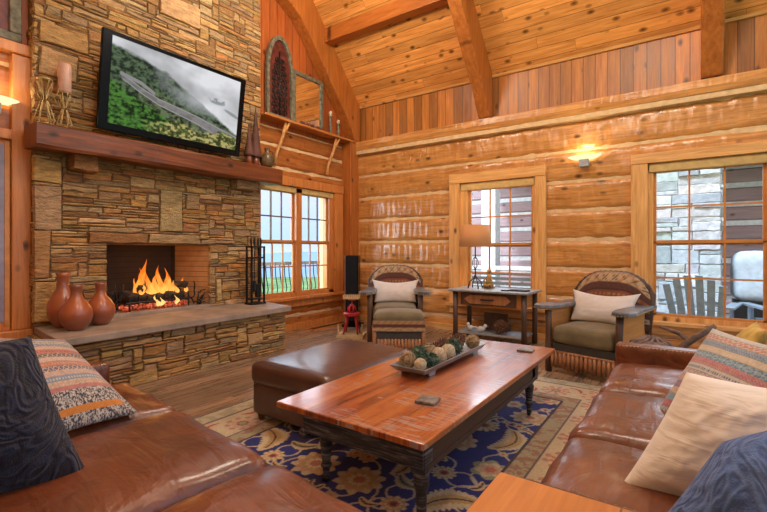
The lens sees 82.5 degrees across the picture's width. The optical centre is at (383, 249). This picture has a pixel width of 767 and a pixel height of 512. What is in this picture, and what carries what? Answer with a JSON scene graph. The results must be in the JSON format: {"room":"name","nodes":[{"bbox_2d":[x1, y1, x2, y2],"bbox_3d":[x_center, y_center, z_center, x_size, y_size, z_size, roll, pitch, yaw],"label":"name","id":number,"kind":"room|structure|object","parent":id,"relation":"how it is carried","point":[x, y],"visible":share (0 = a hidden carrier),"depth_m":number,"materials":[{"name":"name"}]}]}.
{"room":"living room","nodes":[
{"label":"living room","id":0,"kind":"room"},
{"bbox_2d":[0,0,344,324],"bbox_3d":[-2.707,-2.832,5.258,0.289,8.191,7.500,0,0,35],"label":"wall","id":1,"kind":"structure","parent":0,"point":[299,156],"depth_m":6.92,"materials":[{"name":"wood"}]},
{"bbox_2d":[0,95,19,113],"bbox_3d":[-3.426,-1.285,3.832,0.130,0.149,0.410,0,0,35],"label":"wall sconce","id":2,"kind":"object","parent":1,"relation":"attached to","point":[4,100],"visible":1,"depth_m":3.90,"materials":[{"name":"metal"}]},
{"bbox_2d":[0,0,21,42],"bbox_3d":[-3.563,-2.430,3.776,0.050,1.040,0.690,0,0,35],"label":"framed picture","id":3,"kind":"object","parent":1,"relation":"attached to","point":[10,10],"visible":0.88,"depth_m":3.99},
{"bbox_2d":[0,53,30,330],"bbox_3d":[-3.593,-0.530,3.715,0.110,2.520,0.955,0,0,35],"label":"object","id":4,"kind":"structure","parent":1,"relation":"in","point":[15,165],"depth_m":4.00,"materials":[{"name":"brown wood"}]},
{"bbox_2d":[0,37,30,57],"bbox_3d":[-3.998,-1.850,3.147,0.100,0.100,2.360,0,0,35],"label":"trim","id":5,"kind":"structure","parent":1,"relation":"attached to","point":[8,46],"depth_m":3.98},
{"bbox_2d":[0,328,32,338],"bbox_3d":[-3.608,0.780,3.667,0.140,0.100,1.060,0,0,35],"label":"trim","id":6,"kind":"structure","parent":1,"relation":"attached to","point":[21,333],"depth_m":3.96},
{"bbox_2d":[259,176,344,306],"bbox_3d":[-1.314,-0.120,7.042,0.260,2.020,1.960,0,0,35],"label":"window","id":7,"kind":"structure","parent":1,"relation":"in","point":[332,195],"depth_m":7.12,"materials":[{"name":"brown wood"}]},
{"bbox_2d":[260,184,332,198],"bbox_3d":[-1.352,-0.938,6.971,0.060,0.085,1.600,0,0,35],"label":"blind","id":8,"kind":"object","parent":7,"relation":"attached to","point":[295,190],"depth_m":6.93,"materials":[{"name":"fabric"}]},
{"bbox_2d":[260,112,355,174],"bbox_3d":[-1.167,-1.613,7.055,0.214,0.674,2.050,0,0,35],"label":"wall shelf","id":9,"kind":"object","parent":1,"relation":"attached to","point":[287,123],"visible":0.9,"depth_m":6.83,"materials":[{"name":"brown wood"}]},
{"bbox_2d":[265,35,293,120],"bbox_3d":[-1.555,-2.576,6.551,0.050,1.250,0.510,0,0,35],"label":"arched panel","id":10,"kind":"object","parent":9,"relation":"on","point":[279,76],"visible":1,"depth_m":6.54,"materials":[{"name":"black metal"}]},
{"bbox_2d":[293,69,322,127],"bbox_3d":[-1.221,-2.381,7.062,0.050,0.859,0.680,0,0,35],"label":"framed mirror","id":11,"kind":"object","parent":9,"relation":"on","point":[308,91],"visible":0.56,"depth_m":7.05,"materials":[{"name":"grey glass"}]},
{"bbox_2d":[328,111,332,133],"bbox_3d":[-0.900,-2.151,7.423,0.090,0.400,0.088,0,0,35],"label":"candlestick","id":12,"kind":"object","parent":9,"relation":"on","point":[330,112],"visible":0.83,"depth_m":7.40,"materials":[{"name":"beige wax"}]},
{"bbox_2d":[285,314,344,331],"bbox_3d":[-1.281,1.200,7.037,0.080,0.100,1.950,0,0,35],"label":"baseboard","id":13,"kind":"structure","parent":1,"relation":"attached to","point":[310,323],"depth_m":7.16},
{"bbox_2d":[132,320,611,417],"bbox_3d":[0.435,1.310,3.084,8.030,0.120,7.550,0,0,35],"label":"floor","id":14,"kind":"structure","parent":0,"point":[196,393],"depth_m":4.25,"materials":[{"name":"brown wood"}]},
{"bbox_2d":[24,0,290,385],"bbox_3d":[-2.357,-2.548,5.025,1.470,7.604,2.819,0,0,35],"label":"stone fireplace","id":15,"kind":"object","parent":14,"relation":"on","point":[106,204],"depth_m":4.69,"materials":[{"name":"stone"}]},
{"bbox_2d":[29,76,58,124],"bbox_3d":[-3.066,-1.340,3.953,0.212,0.413,0.216,0,0,35],"label":"candle holder","id":16,"kind":"object","parent":15,"relation":"on","point":[40,79],"visible":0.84,"depth_m":3.93,"materials":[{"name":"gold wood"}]},
{"bbox_2d":[46,272,70,327],"bbox_3d":[-2.945,0.459,4.021,0.250,0.500,0.250,0,0,35],"label":"terracotta vase","id":17,"kind":"object","parent":15,"relation":"on","point":[61,294],"visible":0.7,"depth_m":3.94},
{"bbox_2d":[53,62,74,127],"bbox_3d":[-2.977,-1.435,4.080,0.161,0.603,0.163,0,0,35],"label":"candle holder","id":18,"kind":"object","parent":15,"relation":"on","point":[64,69],"visible":0.85,"depth_m":4.05,"materials":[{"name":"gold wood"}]},
{"bbox_2d":[58,62,71,92],"bbox_3d":[-2.977,-1.603,4.080,0.106,0.269,0.106,0,0,35],"label":"candle","id":19,"kind":"object","parent":18,"relation":"on","point":[64,69],"depth_m":4.04,"materials":[{"name":"wax"}]},
{"bbox_2d":[58,284,93,330],"bbox_3d":[-2.727,0.509,3.879,0.256,0.400,0.256,0,0,35],"label":"terracotta vase","id":20,"kind":"object","parent":15,"relation":"on","point":[76,313],"visible":1,"depth_m":3.81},
{"bbox_2d":[88,282,115,324],"bbox_3d":[-2.698,0.509,4.164,0.250,0.400,0.250,0,0,35],"label":"terracotta vase","id":21,"kind":"object","parent":15,"relation":"on","point":[104,309],"visible":0.9,"depth_m":4.11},
{"bbox_2d":[109,284,124,312],"bbox_3d":[-2.858,0.520,4.629,0.202,0.317,0.107,0,0,-32],"label":"branch","id":22,"kind":"object","parent":15,"relation":"on","point":[121,291],"visible":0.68,"depth_m":4.64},
{"bbox_2d":[118,288,181,302],"bbox_3d":[-2.735,0.526,5.139,0.132,0.145,0.691,0,0,37],"label":"log","id":23,"kind":"object","parent":15,"relation":"on","point":[125,291],"visible":0.13,"depth_m":4.89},
{"bbox_2d":[157,279,188,287],"bbox_3d":[-2.548,0.405,5.285,0.355,0.119,0.088,0,0,-11],"label":"log","id":24,"kind":"object","parent":23,"relation":"on","point":[184,284],"visible":0.69,"depth_m":5.27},
{"bbox_2d":[118,300,187,310],"bbox_3d":[-2.673,0.641,5.103,0.290,0.070,0.774,0,0,35],"label":"glowing embers","id":25,"kind":"object","parent":15,"relation":"on","point":[168,303],"visible":0.69,"depth_m":4.99,"materials":[{"name":"red"}]},
{"bbox_2d":[24,122,282,185],"bbox_3d":[-2.332,-1.020,5.023,0.322,0.237,2.795,0,0,35],"label":"mantel shelf","id":26,"kind":"object","parent":15,"relation":"attached to","point":[47,140],"depth_m":4.57,"materials":[{"name":"wood"}]},
{"bbox_2d":[125,291,184,302],"bbox_3d":[-2.628,0.537,5.046,0.110,0.130,0.657,0,0,33],"label":"log","id":27,"kind":"object","parent":15,"relation":"on","point":[133,296],"visible":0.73,"depth_m":4.96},
{"bbox_2d":[135,280,153,292],"bbox_3d":[-2.744,0.419,5.024,0.088,0.130,0.358,0,0,-9],"label":"log","id":28,"kind":"object","parent":27,"relation":"on","point":[145,283],"visible":0.69,"depth_m":4.90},
{"bbox_2d":[133,263,187,305],"bbox_3d":[-2.577,0.370,5.116,0.217,0.539,0.685,0,0,35],"label":"flames","id":29,"kind":"object","parent":27,"relation":"on","point":[168,285],"visible":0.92,"depth_m":5.05},
{"bbox_2d":[96,27,245,156],"bbox_3d":[-2.337,-1.666,4.937,0.321,0.950,1.640,0,0,35],"label":"television","id":30,"kind":"object","parent":15,"relation":"attached to","point":[145,90],"visible":1,"depth_m":4.74,"materials":[{"name":"black plastic"}]},
{"bbox_2d":[189,281,205,304],"bbox_3d":[-2.314,0.529,5.405,0.111,0.306,0.227,0,0,35],"label":"branch","id":31,"kind":"object","parent":15,"relation":"on","point":[199,301],"visible":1,"depth_m":5.40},
{"bbox_2d":[244,123,254,162],"bbox_3d":[-1.772,-1.408,5.763,0.140,0.550,0.140,0,0,35],"label":"cone tree","id":32,"kind":"object","parent":15,"relation":"on","point":[248,152],"visible":0.92,"depth_m":5.73,"materials":[{"name":"wood"}]},
{"bbox_2d":[245,246,265,304],"bbox_3d":[-1.683,0.329,5.749,0.140,0.758,0.240,0,0,35],"label":"stand","id":33,"kind":"object","parent":15,"relation":"on","point":[247,247],"visible":1,"depth_m":5.69,"materials":[{"name":"black metal"}]},
{"bbox_2d":[253,238,256,291],"bbox_3d":[-1.695,0.193,5.733,0.060,0.715,0.057,0,0,35],"label":"tool","id":34,"kind":"object","parent":33,"relation":"hanging from","point":[254,281],"visible":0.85,"depth_m":5.73,"materials":[{"name":"black metal"}]},
{"bbox_2d":[255,238,260,296],"bbox_3d":[-1.662,0.228,5.780,0.040,0.785,0.065,0,0,35],"label":"tool","id":35,"kind":"object","parent":33,"relation":"hanging from","point":[258,292],"visible":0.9,"depth_m":5.77,"materials":[{"name":"black metal"}]},
{"bbox_2d":[252,107,261,164],"bbox_3d":[-1.722,-1.533,5.886,0.170,0.800,0.170,0,0,35],"label":"cone tree","id":36,"kind":"object","parent":15,"relation":"on","point":[255,134],"visible":0.88,"depth_m":5.85,"materials":[{"name":"wood"}]},
{"bbox_2d":[260,148,274,166],"bbox_3d":[-1.597,-1.263,6.011,0.200,0.260,0.208,0,0,35],"label":"jug","id":37,"kind":"object","parent":15,"relation":"on","point":[267,159],"visible":0.87,"depth_m":5.94,"materials":[{"name":"ceramic"}]},
{"bbox_2d":[305,321,344,330],"bbox_3d":[-0.898,1.239,7.165,0.200,0.020,0.900,0,0,35],"label":"floor vent","id":38,"kind":"object","parent":14,"relation":"in","point":[333,324],"visible":0.91,"depth_m":7.08,"materials":[{"name":"brown wood"}]},
{"bbox_2d":[336,324,365,338],"bbox_3d":[-0.460,1.149,6.345,0.380,0.198,0.370,0,0,5],"label":"frame","id":39,"kind":"object","parent":14,"relation":"on","point":[349,334],"visible":1,"depth_m":6.19,"materials":[{"name":"brown wood"}]},
{"bbox_2d":[343,299,360,334],"bbox_3d":[-0.460,0.959,6.345,0.250,0.498,0.250,0,0,5],"label":"stool","id":40,"kind":"object","parent":39,"relation":"on","point":[349,313],"visible":0.97,"depth_m":6.29,"materials":[{"name":"paint"}]},
{"bbox_2d":[343,294,360,298],"bbox_3d":[-0.460,0.679,6.345,0.240,0.060,0.130,0,0,5],"label":"crate","id":41,"kind":"object","parent":40,"relation":"on","point":[353,296],"visible":1,"depth_m":6.29,"materials":[{"name":"brown wood"}]},
{"bbox_2d":[342,255,363,326],"bbox_3d":[-0.505,0.669,7.229,0.320,1.158,0.320,0,0,5],"label":"floor speaker","id":42,"kind":"object","parent":14,"relation":"on","point":[352,262],"visible":0.64,"depth_m":7.09,"materials":[{"name":"black plastic"}]},
{"bbox_2d":[359,264,430,341],"bbox_3d":[0.168,0.734,6.266,0.994,1.029,0.906,0,0,2],"label":"armchair","id":43,"kind":"object","parent":14,"relation":"on","point":[393,273],"visible":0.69,"depth_m":6.53,"materials":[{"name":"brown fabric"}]},
{"bbox_2d":[373,301,415,316],"bbox_3d":[0.167,0.852,6.260,0.604,0.204,0.687,0,0,2],"label":"seat cushion","id":44,"kind":"object","parent":43,"relation":"on","point":[376,305],"depth_m":6.05,"materials":[{"name":"beige fabric"}]},
{"bbox_2d":[372,279,418,302],"bbox_3d":[0.172,0.598,6.394,0.690,0.325,0.189,0,0,2],"label":"lumbar cushion","id":45,"kind":"object","parent":43,"relation":"on","point":[386,291],"visible":0.97,"depth_m":6.33,"materials":[{"name":"white fabric"}]},
{"bbox_2d":[193,376,601,511],"bbox_3d":[0.103,1.243,2.951,2.760,0.010,3.850,0,0,35],"label":"rug","id":46,"kind":"object","parent":14,"relation":"on","point":[513,442],"visible":0.26,"depth_m":2.65,"materials":[{"name":"fabric"}]},
{"bbox_2d":[0,361,362,511],"bbox_3d":[-1.072,0.828,1.448,2.430,0.817,1.177,0,0,41],"label":"leather sofa","id":47,"kind":"object","parent":46,"relation":"on","point":[158,457],"visible":0.7,"depth_m":1.45,"materials":[{"name":"brown leather"}]},
{"bbox_2d":[0,336,83,493],"bbox_3d":[-1.256,0.540,1.400,0.303,0.480,0.450,0,0,35],"label":"cushion","id":48,"kind":"object","parent":47,"relation":"on","point":[36,446],"visible":0.97,"depth_m":1.40,"materials":[{"name":"fabric"}]},
{"bbox_2d":[0,338,137,431],"bbox_3d":[-1.448,0.550,1.905,0.514,0.400,0.436,0,0,22],"label":"striped cushion","id":49,"kind":"object","parent":47,"relation":"on","point":[82,397],"visible":0.67,"depth_m":1.89,"materials":[{"name":"fabric"}]},
{"bbox_2d":[68,383,175,437],"bbox_3d":[-1.537,0.851,2.045,0.692,0.219,0.890,0,0,41],"label":"seat cushion","id":50,"kind":"object","parent":47,"relation":"on","point":[146,404],"depth_m":2.11,"materials":[{"name":"brown leather"}]},
{"bbox_2d":[0,411,266,511],"bbox_3d":[-0.988,0.851,1.563,0.776,0.219,0.893,0,0,41],"label":"seat cushion","id":51,"kind":"object","parent":47,"relation":"on","point":[154,463],"depth_m":1.51,"materials":[{"name":"brown leather"}]},
{"bbox_2d":[161,465,362,511],"bbox_3d":[-0.416,0.849,1.059,0.756,0.223,0.891,0,0,41],"label":"seat cushion","id":52,"kind":"object","parent":47,"relation":"on","point":[272,488],"depth_m":1.33,"materials":[{"name":"brown leather"}]},
{"bbox_2d":[252,340,408,427],"bbox_3d":[-0.367,1.014,3.396,0.772,0.447,1.062,0,0,35],"label":"leather ottoman","id":53,"kind":"object","parent":46,"relation":"on","point":[276,378],"visible":0.52,"depth_m":3.10,"materials":[{"name":"brown leather"}]},
{"bbox_2d":[252,340,408,392],"bbox_3d":[-0.366,0.882,3.396,0.770,0.185,1.058,0,0,35],"label":"cushion","id":54,"kind":"object","parent":53,"relation":"on","point":[299,371],"depth_m":3.12,"materials":[{"name":"leather"}]},
{"bbox_2d":[276,337,554,511],"bbox_3d":[0.422,1.028,3.005,0.920,0.417,2.195,0,0,35],"label":"coffee table","id":55,"kind":"object","parent":46,"relation":"on","point":[373,410],"visible":0.93,"depth_m":2.33,"materials":[{"name":"brown wood"}]},
{"bbox_2d":[415,394,440,405],"bbox_3d":[0.239,0.811,2.361,0.110,0.016,0.110,0,0,26],"label":"coaster","id":56,"kind":"object","parent":55,"relation":"on","point":[423,399],"visible":1,"depth_m":2.34,"materials":[{"name":"stone"}]},
{"bbox_2d":[389,342,486,376],"bbox_3d":[0.440,0.784,3.204,0.270,0.069,1.020,0,0,35],"label":"metal tray","id":57,"kind":"object","parent":55,"relation":"on","point":[431,371],"visible":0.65,"depth_m":2.92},
{"bbox_2d":[399,351,415,367],"bbox_3d":[0.162,0.730,2.904,0.112,0.115,0.110,0,0,35],"label":"ball","id":58,"kind":"object","parent":57,"relation":"in","point":[407,358],"visible":0.87,"depth_m":2.87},
{"bbox_2d":[411,345,427,358],"bbox_3d":[0.247,0.720,3.003,0.160,0.137,0.157,0,0,35],"label":"moss ball","id":59,"kind":"object","parent":57,"relation":"in","point":[418,351],"visible":0.5,"depth_m":2.96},
{"bbox_2d":[414,358,426,369],"bbox_3d":[0.238,0.743,2.832,0.083,0.084,0.084,0,0,35],"label":"woven ball","id":60,"kind":"object","parent":57,"relation":"in","point":[420,363],"visible":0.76,"depth_m":2.80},
{"bbox_2d":[423,343,435,352],"bbox_3d":[0.324,0.726,3.126,0.121,0.120,0.119,0,0,35],"label":"ball","id":61,"kind":"object","parent":57,"relation":"in","point":[429,346],"visible":0.37,"depth_m":3.09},
{"bbox_2d":[422,352,438,367],"bbox_3d":[0.314,0.732,2.902,0.131,0.111,0.124,0,0,-10],"label":"moss ball","id":62,"kind":"object","parent":57,"relation":"in","point":[432,360],"visible":0.87,"depth_m":2.88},
{"bbox_2d":[432,347,446,363],"bbox_3d":[0.381,0.728,3.018,0.111,0.114,0.116,0,0,35],"label":"woven ball","id":63,"kind":"object","parent":57,"relation":"in","point":[441,353],"visible":0.69,"depth_m":2.98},
{"bbox_2d":[441,344,455,359],"bbox_3d":[0.462,0.731,3.132,0.112,0.114,0.112,0,0,35],"label":"woven ball","id":64,"kind":"object","parent":57,"relation":"in","point":[450,350],"visible":0.8,"depth_m":3.09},
{"bbox_2d":[445,338,463,355],"bbox_3d":[0.522,0.717,3.252,0.162,0.131,0.159,0,0,35],"label":"moss ball","id":65,"kind":"object","parent":57,"relation":"in","point":[457,345],"visible":0.56,"depth_m":3.22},
{"bbox_2d":[448,333,463,347],"bbox_3d":[0.570,0.719,3.423,0.130,0.129,0.130,0,0,35],"label":"ball","id":66,"kind":"object","parent":57,"relation":"in","point":[459,337],"visible":0.37,"depth_m":3.40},
{"bbox_2d":[465,334,479,348],"bbox_3d":[0.710,0.730,3.485,0.115,0.115,0.114,0,0,35],"label":"ball","id":67,"kind":"object","parent":57,"relation":"in","point":[472,341],"visible":0.98,"depth_m":3.45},
{"bbox_2d":[517,347,533,352],"bbox_3d":[1.152,0.811,3.540,0.120,0.016,0.100,0,0,29],"label":"coaster","id":68,"kind":"object","parent":55,"relation":"on","point":[520,349],"visible":1,"depth_m":3.52,"materials":[{"name":"stone"}]},
{"bbox_2d":[466,472,631,511],"bbox_3d":[0.389,0.918,0.775,0.594,0.636,0.595,0,0,35],"label":"end table","id":69,"kind":"object","parent":46,"relation":"on","point":[506,492],"visible":1,"depth_m":1.05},
{"bbox_2d":[516,341,697,511],"bbox_3d":[1.444,0.828,1.867,1.100,0.817,2.385,0,0,35],"label":"leather sofa","id":70,"kind":"object","parent":46,"relation":"on","point":[600,452],"visible":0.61,"depth_m":1.83,"materials":[{"name":"brown leather"}]},
{"bbox_2d":[541,437,679,511],"bbox_3d":[0.909,0.851,1.351,0.812,0.221,0.702,0,0,35],"label":"seat cushion","id":71,"kind":"object","parent":70,"relation":"on","point":[593,467],"depth_m":1.47,"materials":[{"name":"brown leather"}]},
{"bbox_2d":[568,391,665,450],"bbox_3d":[1.314,0.851,1.930,0.816,0.219,0.726,0,0,35],"label":"seat cushion","id":72,"kind":"object","parent":70,"relation":"on","point":[630,420],"depth_m":1.94,"materials":[{"name":"brown leather"}]},
{"bbox_2d":[599,363,683,397],"bbox_3d":[1.728,0.849,2.518,0.814,0.223,0.718,0,0,35],"label":"seat cushion","id":73,"kind":"object","parent":70,"relation":"on","point":[639,379],"depth_m":2.53,"materials":[{"name":"brown leather"}]},
{"bbox_2d":[624,372,766,496],"bbox_3d":[1.017,0.578,1.286,0.570,0.395,0.183,0,0,33],"label":"cushion","id":74,"kind":"object","parent":70,"relation":"on","point":[704,412],"visible":0.72,"depth_m":1.30,"materials":[{"name":"fabric"}]},
{"bbox_2d":[660,328,766,411],"bbox_3d":[1.444,0.575,1.844,0.300,0.390,0.572,0,0,1],"label":"patterned cushion","id":75,"kind":"object","parent":70,"relation":"on","point":[721,356],"visible":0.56,"depth_m":1.83,"materials":[{"name":"fabric"}]},
{"bbox_2d":[668,431,766,511],"bbox_3d":[0.922,0.532,1.063,0.250,0.485,0.449,0,0,-31],"label":"knit cushion","id":76,"kind":"object","parent":70,"relation":"on","point":[733,478],"visible":1,"depth_m":1.06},
{"bbox_2d":[736,322,766,344],"bbox_3d":[1.855,0.580,2.278,0.208,0.380,0.420,0,0,35],"label":"cushion","id":77,"kind":"object","parent":70,"relation":"on","point":[754,333],"visible":0.17,"depth_m":2.18,"materials":[{"name":"fabric"}]},
{"bbox_2d":[372,308,425,350],"bbox_3d":[0.187,0.982,5.314,0.626,0.533,0.458,0,0,2],"label":"footstool","id":78,"kind":"object","parent":14,"relation":"on","point":[395,324],"visible":0.95,"depth_m":5.10,"materials":[{"name":"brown fabric"}]},
{"bbox_2d":[374,308,423,320],"bbox_3d":[0.187,0.792,5.317,0.600,0.155,0.440,0,0,2],"label":"cushion","id":79,"kind":"object","parent":78,"relation":"on","point":[386,314],"depth_m":5.11,"materials":[{"name":"beige fabric"}]},
{"bbox_2d":[448,286,541,344],"bbox_3d":[1.500,0.889,5.917,1.100,0.718,0.610,0,0,35],"label":"side table","id":80,"kind":"object","parent":14,"relation":"on","point":[471,296],"visible":0.88,"depth_m":5.78,"materials":[{"name":"wood"}]},
{"bbox_2d":[459,224,491,288],"bbox_3d":[1.279,0.093,6.090,0.450,0.879,0.450,0,0,35],"label":"table lamp","id":81,"kind":"object","parent":80,"relation":"on","point":[472,235],"visible":1,"depth_m":5.92,"materials":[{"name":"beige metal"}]},
{"bbox_2d":[473,324,488,330],"bbox_3d":[1.309,1.044,5.873,0.203,0.102,0.070,0,0,12],"label":"bird","id":82,"kind":"object","parent":80,"relation":"on","point":[480,328],"visible":1,"depth_m":5.85},
{"bbox_2d":[483,269,494,288],"bbox_3d":[1.451,0.397,6.039,0.142,0.264,0.163,0,0,35],"label":"figurine","id":83,"kind":"object","parent":80,"relation":"on","point":[489,282],"visible":1,"depth_m":6.02,"materials":[{"name":"brown metal"}]},
{"bbox_2d":[458,327,532,339],"bbox_3d":[1.503,1.117,5.921,0.900,0.025,0.460,0,0,35],"label":"shelf","id":84,"kind":"object","parent":80,"relation":"attached to","point":[511,334],"depth_m":5.78,"materials":[{"name":"wood"}]},
{"bbox_2d":[484,312,510,331],"bbox_3d":[1.569,0.984,6.033,0.340,0.240,0.120,0,0,35],"label":"box","id":85,"kind":"object","parent":80,"relation":"on","point":[490,318],"visible":0.72,"depth_m":6.00,"materials":[{"name":"brown wood"}]},
{"bbox_2d":[493,319,508,333],"bbox_3d":[1.542,1.001,5.734,0.198,0.182,0.198,0,0,35],"label":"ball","id":86,"kind":"object","parent":80,"relation":"on","point":[501,326],"visible":1,"depth_m":5.68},
{"bbox_2d":[533,270,656,378],"bbox_3d":[2.183,0.734,4.476,0.906,1.029,0.994,0,0,-40],"label":"armchair","id":87,"kind":"object","parent":14,"relation":"on","point":[583,342],"visible":0.77,"depth_m":4.38,"materials":[{"name":"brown fabric"}]},
{"bbox_2d":[554,320,615,350],"bbox_3d":[2.179,0.852,4.473,0.687,0.204,0.604,0,0,-40],"label":"seat cushion","id":88,"kind":"object","parent":87,"relation":"on","point":[581,335],"depth_m":4.28,"materials":[{"name":"beige fabric"}]},
{"bbox_2d":[570,289,640,323],"bbox_3d":[2.280,0.598,4.560,0.189,0.325,0.690,0,0,-40],"label":"lumbar cushion","id":89,"kind":"object","parent":87,"relation":"on","point":[588,307],"visible":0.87,"depth_m":4.53,"materials":[{"name":"white fabric"}]},
{"bbox_2d":[629,335,673,346],"bbox_3d":[2.104,0.962,3.434,0.360,0.572,0.359,0,0,35],"label":"wicker creel","id":90,"kind":"object","parent":14,"relation":"on","point":[646,339],"visible":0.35,"depth_m":3.38,"materials":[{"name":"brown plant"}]},
{"bbox_2d":[659,324,716,347],"bbox_3d":[2.539,0.928,3.712,0.150,0.655,0.470,0,0,-29],"label":"branch","id":91,"kind":"object","parent":14,"relation":"on","point":[688,341],"visible":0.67,"depth_m":3.63,"materials":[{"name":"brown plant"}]},
{"bbox_2d":[313,0,766,106],"bbox_3d":[0.421,-4.643,3.064,8.030,4.670,7.500,0,0,35],"label":"ceiling","id":92,"kind":"structure","parent":0,"point":[422,52],"depth_m":6.12,"materials":[{"name":"wood"}]},
{"bbox_2d":[276,0,359,141],"bbox_3d":[-1.587,-4.395,6.457,0.215,4.890,3.750,0,0,35],"label":"brace","id":93,"kind":"object","parent":92,"relation":"attached to","point":[304,15],"visible":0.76,"depth_m":7.25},
{"bbox_2d":[324,0,447,45],"bbox_3d":[0.022,-3.505,6.544,2.320,0.230,0.160,0,0,35],"label":"beam purlin","id":94,"kind":"structure","parent":92,"relation":"attached to","point":[396,11],"depth_m":6.55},
{"bbox_2d":[447,0,491,118],"bbox_3d":[0.474,-4.395,5.012,0.180,4.890,3.750,0,0,35],"label":"rafter","id":95,"kind":"object","parent":92,"relation":"attached to","point":[463,12],"visible":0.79,"depth_m":6.06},
{"bbox_2d":[701,0,725,79],"bbox_3d":[2.676,-4.395,3.467,0.200,4.890,3.750,0,0,35],"label":"rafter","id":96,"kind":"object","parent":92,"relation":"attached to","point":[712,11],"visible":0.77,"depth_m":4.72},
{"bbox_2d":[355,68,766,348],"bbox_3d":[2.599,-0.345,5.891,7.750,3.216,0.370,0,0,35],"label":"wall","id":97,"kind":"structure","parent":0,"point":[404,178],"depth_m":5.94,"materials":[{"name":"wood"}]},
{"bbox_2d":[342,142,358,312],"bbox_3d":[-0.596,-0.350,7.900,0.210,3.200,0.250,0,0,35],"label":"trim","id":98,"kind":"structure","parent":97,"relation":"attached to","point":[350,160],"depth_m":7.81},
{"bbox_2d":[360,314,544,340],"bbox_3d":[2.531,1.205,5.810,7.730,0.090,0.080,0,0,35],"label":"baseboard","id":99,"kind":"structure","parent":97,"relation":"attached to","point":[540,337],"depth_m":6.87,"materials":[{"name":"brown wood"}]},
{"bbox_2d":[446,165,546,320],"bbox_3d":[1.660,-0.100,6.458,1.520,2.140,0.260,0,0,35],"label":"window","id":100,"kind":"structure","parent":97,"relation":"in","point":[461,186],"depth_m":6.37,"materials":[{"name":"brown wood"}]},
{"bbox_2d":[461,177,534,190],"bbox_3d":[1.662,-0.963,6.444,1.120,0.105,0.060,0,0,35],"label":"blind","id":101,"kind":"object","parent":100,"relation":"attached to","point":[490,184],"depth_m":6.40,"materials":[{"name":"fabric"}]},
{"bbox_2d":[568,153,601,167],"bbox_3d":[2.593,-1.155,5.663,0.410,0.149,0.130,0,0,35],"label":"wall sconce","id":102,"kind":"object","parent":97,"relation":"attached to","point":[583,159],"visible":1,"depth_m":5.65,"materials":[{"name":"metal"}]},
{"bbox_2d":[631,140,766,343],"bbox_3d":[3.719,-0.080,5.014,1.590,2.180,0.260,0,0,35],"label":"window","id":103,"kind":"structure","parent":97,"relation":"in","point":[645,168],"depth_m":5.11,"materials":[{"name":"brown wood"}]},
{"bbox_2d":[649,153,766,172],"bbox_3d":[3.709,-0.990,5.008,1.140,0.100,0.060,0,0,35],"label":"blind","id":104,"kind":"object","parent":103,"relation":"attached to","point":[749,159],"depth_m":4.98,"materials":[{"name":"fabric"}]},
{"bbox_2d":[360,14,766,141],"bbox_3d":[2.631,-2.190,5.954,7.730,0.780,0.230,0,0,35],"label":"wall","id":105,"kind":"structure","parent":0,"point":[676,59],"depth_m":5.79,"materials":[{"name":"wood"}]},
{"bbox_2d":[359,9,766,108],"bbox_3d":[2.551,-2.575,5.839,7.730,0.030,0.050,0,0,35],"label":"trim","id":106,"kind":"structure","parent":105,"relation":"attached to","point":[763,12],"depth_m":5.75,"materials":[{"name":"brown wood"}]},
{"label":"outside","id":107,"kind":"structure","parent":0,"visible":0},
{"bbox_3d":[2.648,1.425,5.777,12.300,0.150,10.500,0,0,35],"label":"floor","id":108,"kind":"structure","parent":107,"visible":0},
{"bbox_2d":[262,261,319,293],"bbox_3d":[-2.517,0.755,8.749,0.150,1.170,7.434,0,0,35],"label":"deck railing","id":109,"kind":"object","parent":108,"relation":"on","point":[288,263],"visible":0.12,"depth_m":9.32,"materials":[{"name":"black metal"}]},
{"bbox_2d":[481,189,499,285],"bbox_3d":[2.340,-0.150,9.535,0.320,3.000,0.300,0,0,35],"label":"column porch","id":110,"kind":"structure","parent":108,"relation":"on","point":[495,194],"depth_m":9.42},
{"bbox_2d":[472,265,530,288],"bbox_3d":[2.461,0.760,8.559,3.400,0.880,0.120,0,0,35],"label":"porch railing","id":111,"kind":"object","parent":108,"relation":"on","point":[478,267],"visible":0.03,"depth_m":8.57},
{"bbox_2d":[472,165,762,317],"bbox_3d":[5.945,-0.305,9.345,12.000,3.310,0.270,0,0,35],"label":"wall","id":112,"kind":"structure","parent":108,"relation":"on","point":[744,184],"depth_m":8.65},
{"bbox_2d":[656,168,722,315],"bbox_3d":[5.027,-0.299,7.341,1.068,3.307,0.601,0,0,35],"label":"stone pier","id":113,"kind":"structure","parent":108,"relation":"on","point":[706,186],"depth_m":7.07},
{"bbox_2d":[659,275,742,317],"bbox_3d":[4.410,0.841,6.100,0.950,1.015,0.840,0,0,-45],"label":"chair","id":114,"kind":"object","parent":108,"relation":"on","point":[670,300],"visible":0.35,"depth_m":5.87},
{"bbox_2d":[730,251,762,319],"bbox_3d":[6.002,0.679,6.911,0.818,1.338,0.583,0,0,35],"label":"covered grill","id":115,"kind":"object","parent":108,"relation":"on","point":[744,264],"visible":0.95,"depth_m":6.82,"materials":[{"name":"grey metal"}]},
{"bbox_2d":[739,302,762,319],"bbox_3d":[5.326,0.841,5.678,0.840,1.015,0.950,0,0,20],"label":"chair","id":116,"kind":"object","parent":108,"relation":"on","point":[751,306],"visible":0.41,"depth_m":6.09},
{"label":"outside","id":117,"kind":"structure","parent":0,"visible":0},
{"bbox_2d":[262,277,319,293],"bbox_3d":[17.229,4.350,24.560,120.000,0.200,120.000,0,0,35],"label":"lawn","id":118,"kind":"structure","parent":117,"point":[268,278],"depth_m":53.83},
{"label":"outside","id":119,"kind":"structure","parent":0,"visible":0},
{"bbox_2d":[262,252,319,277],"bbox_3d":[10.484,2.119,59.153,131.064,4.262,39.849,0,0,10],"label":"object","id":120,"kind":"object","parent":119,"point":[277,257],"visible":0.02,"depth_m":70.58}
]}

